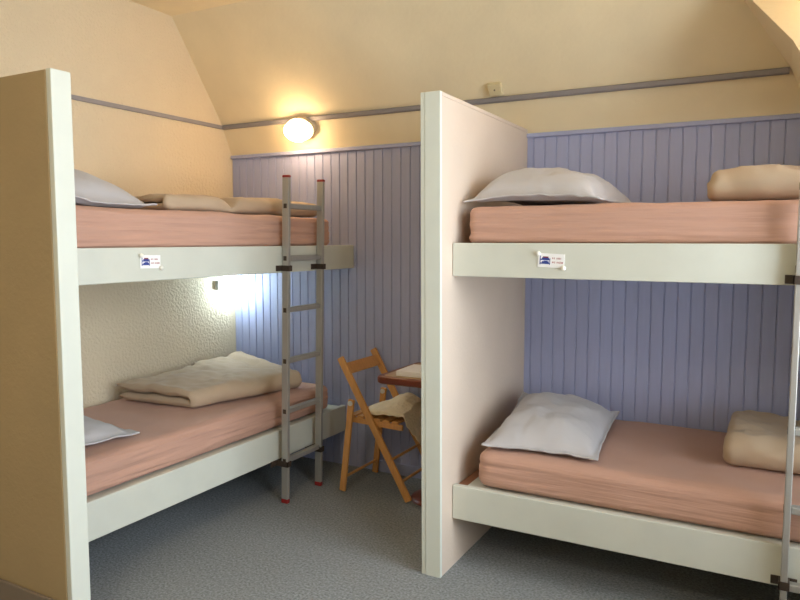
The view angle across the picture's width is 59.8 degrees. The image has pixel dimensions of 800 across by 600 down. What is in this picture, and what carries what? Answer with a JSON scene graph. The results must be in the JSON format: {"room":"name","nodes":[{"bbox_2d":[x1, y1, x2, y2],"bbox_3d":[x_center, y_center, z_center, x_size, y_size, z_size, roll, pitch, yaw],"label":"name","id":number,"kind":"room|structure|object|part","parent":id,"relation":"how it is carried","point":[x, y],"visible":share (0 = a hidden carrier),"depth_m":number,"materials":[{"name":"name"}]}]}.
{"room":"hostel dormitory room","nodes":[
{"label":"hostel dormitory room","id":0,"kind":"room"},
{"bbox_2d":[0,68,90,599],"bbox_3d":[-1.602,0.193,2.634,1.097,1.955,0.077,3,6,28],"label":"wall","id":1,"kind":"structure","parent":0,"point":[44,544],"depth_m":2.40,"materials":[{"name":"beige paint"}]},
{"bbox_2d":[0,578,55,599],"bbox_3d":[-1.636,1.103,2.679,1.070,0.135,0.012,3,6,28],"label":"baseboard","id":2,"kind":"structure","parent":1,"relation":"attached to","point":[8,590],"depth_m":2.54,"materials":[{"name":"brown paint"}]},
{"bbox_3d":[-1.131,0.215,2.380,0.025,1.955,0.074,3,6,28],"label":"post","id":3,"kind":"part","parent":1,"relation":"part of","materials":[{"name":"white paint"}]},
{"bbox_2d":[0,0,235,407],"bbox_3d":[-2.373,-0.221,2.433,0.100,2.813,5.300,3,6,28],"label":"wall","id":4,"kind":"structure","parent":0,"point":[123,52],"depth_m":3.91,"materials":[{"name":"beige paint"}]},
{"bbox_2d":[71,94,222,129],"bbox_3d":[-2.342,-0.929,2.310,0.012,0.024,5.009,3,6,28],"label":"trim","id":5,"kind":"structure","parent":4,"relation":"attached to","point":[73,97],"depth_m":3.92,"materials":[{"name":"grey paint"}]},
{"bbox_2d":[77,245,353,284],"bbox_3d":[-1.169,-0.207,3.549,0.943,0.137,1.996,3,6,28],"label":"bunk","id":6,"kind":"object","parent":4,"relation":"attached to","point":[95,265],"visible":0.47,"depth_m":3.05,"materials":[{"name":"white paint"}]},
{"bbox_2d":[139,253,163,269],"bbox_3d":[-1.013,-0.156,2.833,0.015,0.072,0.120,3,6,28],"label":"sign","id":7,"kind":"object","parent":6,"relation":"attached to","point":[146,261],"visible":1,"depth_m":2.83,"materials":[{"name":"white paper"}]},
{"bbox_2d":[75,205,328,247],"bbox_3d":[-1.207,-0.347,3.476,0.902,0.172,1.774,3,6,28],"label":"mattress","id":8,"kind":"object","parent":6,"relation":"on","point":[96,227],"visible":0.59,"depth_m":3.04,"materials":[{"name":"fabric"}]},
{"bbox_2d":[74,169,157,208],"bbox_3d":[-1.516,-0.483,2.943,0.740,0.181,0.570,3,6,28],"label":"pillow","id":9,"kind":"object","parent":8,"relation":"on","point":[90,190],"visible":0.2,"depth_m":2.84,"materials":[{"name":"grey fabric"}]},
{"bbox_2d":[129,194,316,216],"bbox_3d":[-1.058,-0.511,3.760,0.762,0.104,1.153,3,6,28],"label":"duvet","id":10,"kind":"object","parent":8,"relation":"on","point":[182,202],"visible":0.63,"depth_m":3.39,"materials":[{"name":"beige fabric"}]},
{"bbox_2d":[87,404,345,541],"bbox_3d":[-1.198,0.783,3.642,0.886,0.158,1.984,3,6,28],"label":"bed frame","id":11,"kind":"structure","parent":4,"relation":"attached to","point":[109,510],"depth_m":3.20,"materials":[{"name":"white paint"}]},
{"bbox_2d":[83,382,327,495],"bbox_3d":[-1.220,0.634,3.608,0.835,0.162,1.846,3,6,28],"label":"mattress","id":12,"kind":"object","parent":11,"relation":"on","point":[169,435],"visible":0.52,"depth_m":3.34,"materials":[{"name":"fabric"}]},
{"bbox_2d":[84,416,139,445],"bbox_3d":[-1.567,0.549,3.042,0.680,0.100,0.500,3,6,34],"label":"pillow","id":13,"kind":"object","parent":12,"relation":"on","point":[95,431],"visible":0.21,"depth_m":2.98,"materials":[{"name":"grey fabric"}]},
{"bbox_2d":[117,351,301,407],"bbox_3d":[-1.001,0.446,4.020,0.730,0.141,0.993,3,6,28],"label":"duvet","id":14,"kind":"object","parent":12,"relation":"on","point":[238,375],"visible":0.96,"depth_m":3.79,"materials":[{"name":"beige fabric"}]},
{"bbox_2d":[215,276,239,293],"bbox_3d":[-1.126,-0.098,4.548,0.154,0.124,0.094,-1,5,-7],"label":"reading lamp","id":15,"kind":"object","parent":4,"relation":"attached to","point":[232,283],"visible":0.91,"depth_m":4.51,"materials":[{"name":"grey"}]},
{"bbox_3d":[-1.096,-0.099,4.551,0.094,0.124,0.094,3,6,28],"label":"lamp glass","id":16,"kind":"part","parent":15,"relation":"part of","materials":[{"name":"white glass"}]},
{"bbox_2d":[129,0,245,15],"bbox_3d":[-0.661,-1.468,1.113,4.060,0.100,4.607,3,6,28],"label":"ceiling","id":17,"kind":"structure","parent":0,"point":[169,7],"depth_m":3.90,"materials":[{"name":"beige paint"}]},
{"bbox_2d":[89,456,799,599],"bbox_3d":[-0.541,1.316,1.577,4.260,0.100,5.320,3,6,28],"label":"floor","id":18,"kind":"structure","parent":0,"point":[235,539],"depth_m":3.08,"materials":[{"name":"grey carpet"}]},
{"bbox_2d":[271,175,325,503],"bbox_3d":[-0.534,0.210,3.766,0.079,1.728,0.424,4,6,28],"label":"ladder","id":19,"kind":"object","parent":18,"relation":"on","point":[284,462],"visible":1,"depth_m":3.71,"materials":[{"name":"metal"}]},
{"bbox_3d":[-0.595,0.217,3.626,0.040,1.694,0.021,4,6,28],"label":"rail","id":20,"kind":"part","parent":19,"relation":"part of","materials":[{"name":"metal"}]},
{"bbox_3d":[-0.450,0.194,3.892,0.040,1.694,0.021,4,6,28],"label":"rail","id":21,"kind":"part","parent":19,"relation":"part of","materials":[{"name":"metal"}]},
{"bbox_2d":[337,348,420,502],"bbox_3d":[-0.062,0.683,3.913,0.460,0.756,0.402,3,6,28],"label":"folding chair","id":22,"kind":"object","parent":18,"relation":"on","point":[376,423],"visible":0.66,"depth_m":3.82,"materials":[{"name":"brown wood"}]},
{"bbox_3d":[-0.292,0.802,3.836,0.096,0.525,0.019,3,6,28],"label":"leg","id":23,"kind":"part","parent":22,"relation":"part of","materials":[{"name":"brown wood"}]},
{"bbox_3d":[-0.214,0.367,3.982,0.044,0.062,0.335,3,6,28],"label":"backrest","id":24,"kind":"part","parent":22,"relation":"part of","materials":[{"name":"brown wood"}]},
{"bbox_3d":[-0.061,0.654,3.917,0.336,0.054,0.320,3,6,28],"label":"seat","id":25,"kind":"part","parent":22,"relation":"part of","materials":[{"name":"brown wood"}]},
{"bbox_3d":[-0.123,0.776,4.146,0.096,0.525,0.019,3,6,28],"label":"leg","id":26,"kind":"part","parent":22,"relation":"part of","materials":[{"name":"brown wood"}]},
{"bbox_2d":[369,392,420,444],"bbox_3d":[-0.009,0.678,3.898,0.377,0.304,0.321,3,6,28],"label":"sheepskin","id":27,"kind":"object","parent":22,"relation":"on","point":[407,405],"visible":0.8,"depth_m":3.79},
{"bbox_3d":[0.028,0.668,4.078,0.460,0.756,0.019,3,6,28],"label":"leg","id":28,"kind":"part","parent":22,"relation":"part of","materials":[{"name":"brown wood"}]},
{"bbox_2d":[377,362,421,506],"bbox_3d":[0.218,0.733,3.702,0.535,0.701,0.488,3,6,28],"label":"pedestal table","id":29,"kind":"object","parent":18,"relation":"on","point":[390,378],"visible":0.14,"depth_m":3.56,"materials":[{"name":"red wood"}]},
{"bbox_2d":[396,364,420,377],"bbox_3d":[0.161,0.374,3.603,0.307,0.028,0.220,3,6,28],"label":"paper pad","id":30,"kind":"object","parent":29,"relation":"on","point":[414,370],"visible":0.38,"depth_m":3.57,"materials":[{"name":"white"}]},
{"bbox_3d":[0.208,1.058,3.768,0.300,0.040,0.300,3,6,28],"label":"foot plate","id":31,"kind":"part","parent":29,"relation":"part of","materials":[{"name":"red wood"}]},
{"bbox_2d":[770,183,799,599],"bbox_3d":[1.433,0.343,2.228,0.384,1.728,0.047,3,6,28],"label":"ladder","id":32,"kind":"object","parent":18,"relation":"on","point":[785,584],"visible":1,"depth_m":2.30,"materials":[{"name":"metal"}]},
{"bbox_3d":[1.301,0.332,2.302,0.021,1.694,0.040,3,6,28],"label":"rail","id":33,"kind":"part","parent":32,"relation":"part of","materials":[{"name":"metal"}]},
{"bbox_2d":[421,90,527,577],"bbox_3d":[0.373,0.126,3.279,0.101,1.981,1.048,3,6,28],"label":"wall","id":34,"kind":"structure","parent":0,"point":[472,328],"depth_m":2.95,"materials":[{"name":"beige paint"}]},
{"bbox_3d":[0.129,0.165,2.830,0.101,1.981,0.022,3,6,28],"label":"post","id":35,"kind":"part","parent":34,"relation":"part of","materials":[{"name":"white paint"}]},
{"bbox_3d":[0.380,-0.849,3.203,0.086,0.024,1.030,3,6,29],"label":"rail","id":36,"kind":"part","parent":34,"relation":"part of","materials":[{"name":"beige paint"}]},
{"bbox_2d":[172,0,789,124],"bbox_3d":[0.560,-1.380,3.377,4.060,0.700,0.511,3,6,28],"label":"ceiling","id":37,"kind":"structure","parent":0,"point":[254,60],"depth_m":3.55,"materials":[{"name":"beige paint"}]},
{"bbox_2d":[487,82,502,95],"bbox_3d":[0.489,-1.083,3.571,0.074,0.063,0.053,3,6,28],"label":"junction box","id":38,"kind":"object","parent":37,"relation":"attached to","point":[494,89],"visible":1,"depth_m":3.56,"materials":[{"name":"beige plastic"}]},
{"bbox_2d":[224,68,799,155],"bbox_3d":[0.677,-0.969,3.630,4.060,0.201,0.182,3,6,28],"label":"wall","id":39,"kind":"structure","parent":0,"point":[778,94],"depth_m":3.44,"materials":[{"name":"beige paint"}]},
{"bbox_2d":[284,116,316,141],"bbox_3d":[-0.610,-1.036,4.199,0.204,0.157,0.135,3,6,28],"label":"wall lamp","id":40,"kind":"object","parent":39,"relation":"attached to","point":[299,128],"visible":1,"depth_m":4.15,"materials":[{"name":"beige glass"}]},
{"bbox_2d":[222,67,789,129],"bbox_3d":[0.266,-1.051,3.742,3.198,0.030,0.042,3,6,28],"label":"trim","id":41,"kind":"structure","parent":39,"relation":"attached to","point":[784,70],"depth_m":3.43,"materials":[{"name":"grey paint"}]},
{"bbox_2d":[233,119,799,468],"bbox_3d":[0.696,0.112,3.758,4.060,1.930,0.100,3,6,28],"label":"wall","id":42,"kind":"structure","parent":0,"point":[680,354],"depth_m":3.57,"materials":[{"name":"purple paint"}]},
{"bbox_2d":[378,460,421,478],"bbox_3d":[0.224,1.021,4.028,0.810,0.070,0.012,3,6,28],"label":"baseboard","id":43,"kind":"structure","parent":42,"relation":"attached to","point":[404,470],"depth_m":4.13,"materials":[{"name":"purple paint"}]},
{"bbox_2d":[231,113,799,158],"bbox_3d":[0.693,-0.860,3.668,4.058,0.022,0.116,3,6,28],"label":"trim","id":44,"kind":"structure","parent":42,"relation":"attached to","point":[796,115],"depth_m":3.46,"materials":[{"name":"purple paint"}]},
{"bbox_2d":[453,243,796,284],"bbox_3d":[1.334,-0.160,2.795,2.040,0.138,0.924,3,6,28],"label":"bed frame","id":45,"kind":"structure","parent":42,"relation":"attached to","point":[761,264],"depth_m":2.53,"materials":[{"name":"white paint"}]},
{"bbox_2d":[536,251,565,270],"bbox_3d":[0.579,-0.150,2.670,0.118,0.074,0.015,3,6,28],"label":"sign","id":46,"kind":"object","parent":45,"relation":"attached to","point":[548,260],"visible":1,"depth_m":2.67,"materials":[{"name":"white paper"}]},
{"bbox_2d":[469,199,798,243],"bbox_3d":[1.349,-0.302,2.784,1.972,0.165,0.895,3,6,28],"label":"mattress","id":47,"kind":"object","parent":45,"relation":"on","point":[763,221],"visible":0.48,"depth_m":2.53,"materials":[{"name":"fabric"}]},
{"bbox_2d":[463,167,630,205],"bbox_3d":[0.690,-0.494,3.047,0.570,0.170,0.690,3,6,32],"label":"pillow","id":48,"kind":"object","parent":47,"relation":"on","point":[525,186],"visible":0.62,"depth_m":2.82,"materials":[{"name":"grey fabric"}]},
{"bbox_2d":[707,164,799,200],"bbox_3d":[1.530,-0.440,2.562,0.721,0.150,0.505,3,6,28],"label":"duvet","id":49,"kind":"object","parent":47,"relation":"on","point":[766,181],"visible":0.83,"depth_m":2.46,"materials":[{"name":"beige fabric"}]},
{"bbox_2d":[452,469,799,585],"bbox_3d":[1.337,0.866,2.881,2.033,0.146,0.924,3,6,28],"label":"bed frame","id":50,"kind":"structure","parent":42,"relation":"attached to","point":[754,557],"depth_m":2.62,"materials":[{"name":"white paint"}]},
{"bbox_2d":[479,419,799,541],"bbox_3d":[1.369,0.721,2.865,1.927,0.164,0.888,3,6,28],"label":"mattress","id":51,"kind":"object","parent":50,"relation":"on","point":[652,469],"visible":0.8,"depth_m":2.70,"materials":[{"name":"fabric"}]},
{"bbox_2d":[481,392,619,460],"bbox_3d":[0.707,0.529,3.159,0.480,0.158,0.710,2,5,24],"label":"pillow","id":52,"kind":"object","parent":51,"relation":"on","point":[547,422],"visible":1,"depth_m":2.96,"materials":[{"name":"grey fabric"}]},
{"bbox_2d":[723,410,799,473],"bbox_3d":[1.658,0.576,2.791,0.630,0.136,0.538,3,6,28],"label":"duvet","id":53,"kind":"object","parent":51,"relation":"on","point":[755,439],"visible":0.94,"depth_m":2.69,"materials":[{"name":"beige fabric"}]},
{"bbox_2d":[744,0,799,87],"bbox_3d":[1.816,-1.045,2.602,1.088,0.521,0.674,3,6,28],"label":"wall","id":54,"kind":"structure","parent":0,"point":[780,19],"depth_m":2.68,"materials":[{"name":"beige paint"}]}
]}

